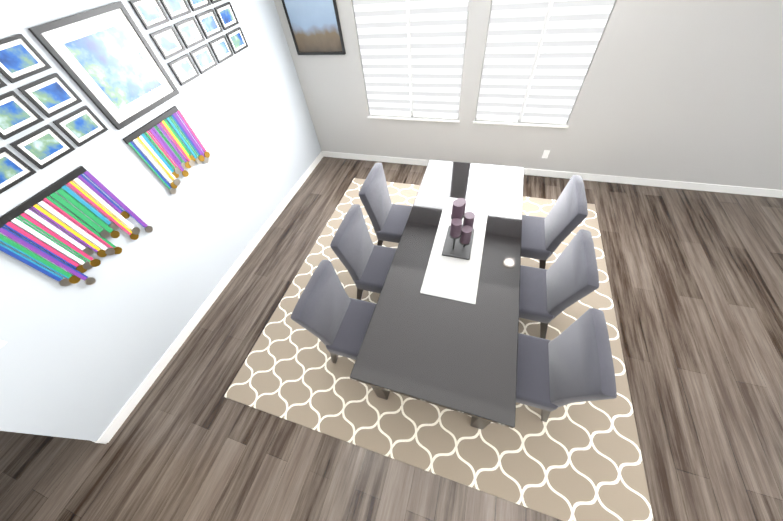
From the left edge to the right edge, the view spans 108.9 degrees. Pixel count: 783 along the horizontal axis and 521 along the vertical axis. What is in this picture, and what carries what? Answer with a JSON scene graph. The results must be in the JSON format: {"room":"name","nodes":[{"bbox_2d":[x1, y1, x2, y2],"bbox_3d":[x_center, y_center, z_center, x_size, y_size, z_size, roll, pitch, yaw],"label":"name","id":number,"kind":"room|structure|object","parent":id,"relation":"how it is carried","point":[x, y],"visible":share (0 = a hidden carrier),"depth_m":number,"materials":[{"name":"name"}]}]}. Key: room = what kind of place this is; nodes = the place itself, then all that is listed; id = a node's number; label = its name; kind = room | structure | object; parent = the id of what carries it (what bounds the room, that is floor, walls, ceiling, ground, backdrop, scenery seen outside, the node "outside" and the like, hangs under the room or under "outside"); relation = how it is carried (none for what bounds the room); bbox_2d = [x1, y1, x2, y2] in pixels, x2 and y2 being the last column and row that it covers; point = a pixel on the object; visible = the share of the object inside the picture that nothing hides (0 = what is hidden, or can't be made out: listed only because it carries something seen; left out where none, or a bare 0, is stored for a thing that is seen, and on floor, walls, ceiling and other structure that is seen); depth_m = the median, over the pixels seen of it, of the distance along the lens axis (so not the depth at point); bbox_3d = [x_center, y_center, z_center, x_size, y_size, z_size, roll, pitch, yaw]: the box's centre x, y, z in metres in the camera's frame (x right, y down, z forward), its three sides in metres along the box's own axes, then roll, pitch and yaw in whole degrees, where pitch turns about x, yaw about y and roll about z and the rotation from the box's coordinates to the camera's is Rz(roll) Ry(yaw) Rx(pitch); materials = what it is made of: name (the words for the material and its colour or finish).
{"room":"dining room","nodes":[
{"label":"dining room","id":0,"kind":"room"},
{"bbox_2d":[0,0,320,440],"bbox_3d":[-2.181,-0.465,2.087,0.150,2.820,5.650,10,54,14],"label":"wall","id":1,"kind":"structure","parent":0,"point":[80,359],"depth_m":2.36,"materials":[{"name":"grey paint"}]},
{"bbox_2d":[0,340,6,348],"bbox_3d":[-2.386,0.514,1.647,0.014,0.116,0.116,10,54,14],"label":"light switch","id":2,"kind":"object","parent":1,"relation":"attached to","point":[2,343],"visible":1,"depth_m":1.70,"materials":[{"name":"white plastic"}]},
{"bbox_2d":[0,166,152,285],"bbox_3d":[-2.165,-0.197,1.959,0.033,0.626,0.678,10,54,14],"label":"wall hanging","id":3,"kind":"object","parent":1,"relation":"attached to","point":[32,202],"visible":0.92,"depth_m":1.88,"materials":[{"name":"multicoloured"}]},
{"bbox_2d":[28,1,178,129],"bbox_3d":[-1.946,-1.379,1.998,0.024,0.590,0.620,10,54,14],"label":"picture frame","id":4,"kind":"object","parent":1,"relation":"attached to","point":[107,60],"depth_m":1.95,"materials":[{"name":"black"}]},
{"bbox_2d":[123,106,209,193],"bbox_3d":[-1.900,-0.956,2.450,0.033,0.526,0.558,10,54,14],"label":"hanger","id":5,"kind":"object","parent":1,"relation":"attached to","point":[145,141],"visible":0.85,"depth_m":2.39,"materials":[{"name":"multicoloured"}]},
{"bbox_2d":[93,152,324,443],"bbox_3d":[-1.783,-0.140,3.515,0.016,0.100,4.272,10,54,14],"label":"baseboard","id":6,"kind":"structure","parent":1,"relation":"attached to","point":[113,427],"depth_m":2.93,"materials":[{"name":"white"}]},
{"bbox_2d":[0,156,782,520],"bbox_3d":[0.486,2.039,1.684,10.400,0.100,8.850,10,54,14],"label":"floor","id":7,"kind":"structure","parent":0,"point":[696,282],"depth_m":2.29,"materials":[{"name":"brown wood"}]},
{"bbox_2d":[224,178,653,520],"bbox_3d":[0.519,0.257,2.987,3.260,0.011,3.200,10,54,14],"label":"rug","id":8,"kind":"object","parent":7,"relation":"on","point":[578,461],"visible":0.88,"depth_m":2.20,"materials":[{"name":"beige carpet"}]},
{"bbox_2d":[291,260,375,362],"bbox_3d":[-0.275,0.516,2.242,0.565,0.996,0.496,10,54,14],"label":"dining chair","id":9,"kind":"object","parent":8,"relation":"on","point":[331,315],"visible":0.75,"depth_m":2.13,"materials":[{"name":"grey fabric"}]},
{"bbox_2d":[330,204,396,299],"bbox_3d":[-0.097,0.036,2.591,0.565,0.996,0.496,10,54,14],"label":"dining chair","id":10,"kind":"object","parent":8,"relation":"on","point":[364,260],"visible":0.81,"depth_m":2.48,"materials":[{"name":"grey fabric"}]},
{"bbox_2d":[359,163,411,245],"bbox_3d":[0.081,-0.443,2.941,0.565,0.996,0.496,10,54,14],"label":"dining chair","id":11,"kind":"object","parent":8,"relation":"on","point":[388,218],"visible":0.75,"depth_m":2.83,"materials":[{"name":"grey fabric"}]},
{"bbox_2d":[350,160,523,429],"bbox_3d":[0.582,0.117,2.605,0.980,0.747,2.400,10,54,14],"label":"dining table","id":12,"kind":"object","parent":8,"relation":"on","point":[457,356],"visible":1,"depth_m":1.94,"materials":[{"name":"black wood"}]},
{"bbox_2d":[420,197,488,303],"bbox_3d":[0.560,-0.150,2.337,0.400,0.003,1.100,10,54,14],"label":"table runner","id":13,"kind":"object","parent":12,"relation":"on","point":[452,278],"visible":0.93,"depth_m":2.20,"materials":[{"name":"white fabric"}]},
{"bbox_2d":[442,198,474,259],"bbox_3d":[0.540,-0.280,2.170,0.220,0.420,0.340,10,54,14],"label":"centerpiece","id":14,"kind":"object","parent":13,"relation":"on","point":[458,240],"visible":1,"depth_m":2.16,"materials":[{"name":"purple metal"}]},
{"bbox_2d":[521,175,587,268],"bbox_3d":[1.319,-0.285,2.670,0.565,0.996,0.496,10,54,14],"label":"dining chair","id":15,"kind":"object","parent":8,"relation":"on","point":[542,239],"visible":0.81,"depth_m":2.47,"materials":[{"name":"grey fabric"}]},
{"bbox_2d":[519,229,598,338],"bbox_3d":[1.133,0.218,2.303,0.565,0.996,0.496,10,54,14],"label":"dining chair","id":16,"kind":"object","parent":8,"relation":"on","point":[567,278],"visible":0.73,"depth_m":2.10,"materials":[{"name":"grey fabric"}]},
{"bbox_2d":[516,308,616,421],"bbox_3d":[0.946,0.721,1.937,0.565,0.996,0.496,10,54,14],"label":"dining chair","id":17,"kind":"object","parent":8,"relation":"on","point":[572,363],"visible":0.69,"depth_m":1.71,"materials":[{"name":"grey fabric"}]},
{"bbox_2d":[274,0,782,189],"bbox_3d":[2.465,-2.018,2.731,8.150,2.820,0.150,10,54,14],"label":"wall","id":18,"kind":"structure","parent":0,"point":[683,90],"depth_m":3.08,"materials":[{"name":"grey paint"}]},
{"bbox_2d":[281,0,345,54],"bbox_3d":[-0.905,-2.756,3.274,0.660,0.580,0.029,10,54,14],"label":"framed picture","id":19,"kind":"object","parent":18,"relation":"attached to","point":[315,27],"visible":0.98,"depth_m":3.28,"materials":[{"name":"black"}]},
{"bbox_2d":[367,0,468,122],"bbox_3d":[0.215,-2.472,3.201,1.290,1.662,0.150,10,54,14],"label":"window","id":20,"kind":"structure","parent":18,"relation":"in","point":[411,98],"depth_m":3.63,"materials":[{"name":"white"}]},
{"bbox_2d":[353,0,467,118],"bbox_3d":[0.210,-2.469,3.184,1.234,1.633,0.056,10,54,14],"label":"window blind","id":21,"kind":"object","parent":20,"relation":"attached to","point":[438,29],"visible":1,"depth_m":3.25,"materials":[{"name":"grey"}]},
{"bbox_2d":[473,0,568,127],"bbox_3d":[1.521,-2.235,2.861,1.110,1.662,0.150,10,54,14],"label":"window","id":22,"kind":"structure","parent":18,"relation":"in","point":[531,76],"depth_m":3.25,"materials":[{"name":"white"}]},
{"bbox_2d":[476,0,614,123],"bbox_3d":[1.516,-2.232,2.845,1.054,1.633,0.056,10,54,14],"label":"window blind","id":23,"kind":"object","parent":22,"relation":"attached to","point":[573,33],"visible":0.98,"depth_m":2.93,"materials":[{"name":"white"}]},
{"bbox_2d":[542,150,549,157],"bbox_3d":[2.024,-1.391,3.670,0.070,0.116,0.014,10,54,14],"label":"electrical outlet","id":24,"kind":"object","parent":18,"relation":"attached to","point":[545,153],"visible":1,"depth_m":3.67,"materials":[{"name":"white plastic"}]},
{"bbox_2d":[321,151,782,197],"bbox_3d":[2.642,-1.114,3.737,8.000,0.100,0.014,10,54,14],"label":"baseboard","id":25,"kind":"structure","parent":18,"relation":"attached to","point":[535,172],"depth_m":3.64,"materials":[{"name":"white wood"}]},
{"label":"outside","id":26,"kind":"structure","parent":0,"visible":0},
{"bbox_2d":[406,0,552,111],"bbox_3d":[0.906,-2.408,3.220,3.500,2.820,0.010,10,54,14],"label":"sky","id":27,"kind":"structure","parent":26,"point":[409,54],"depth_m":3.31,"materials":[{"name":"white"}]}
]}

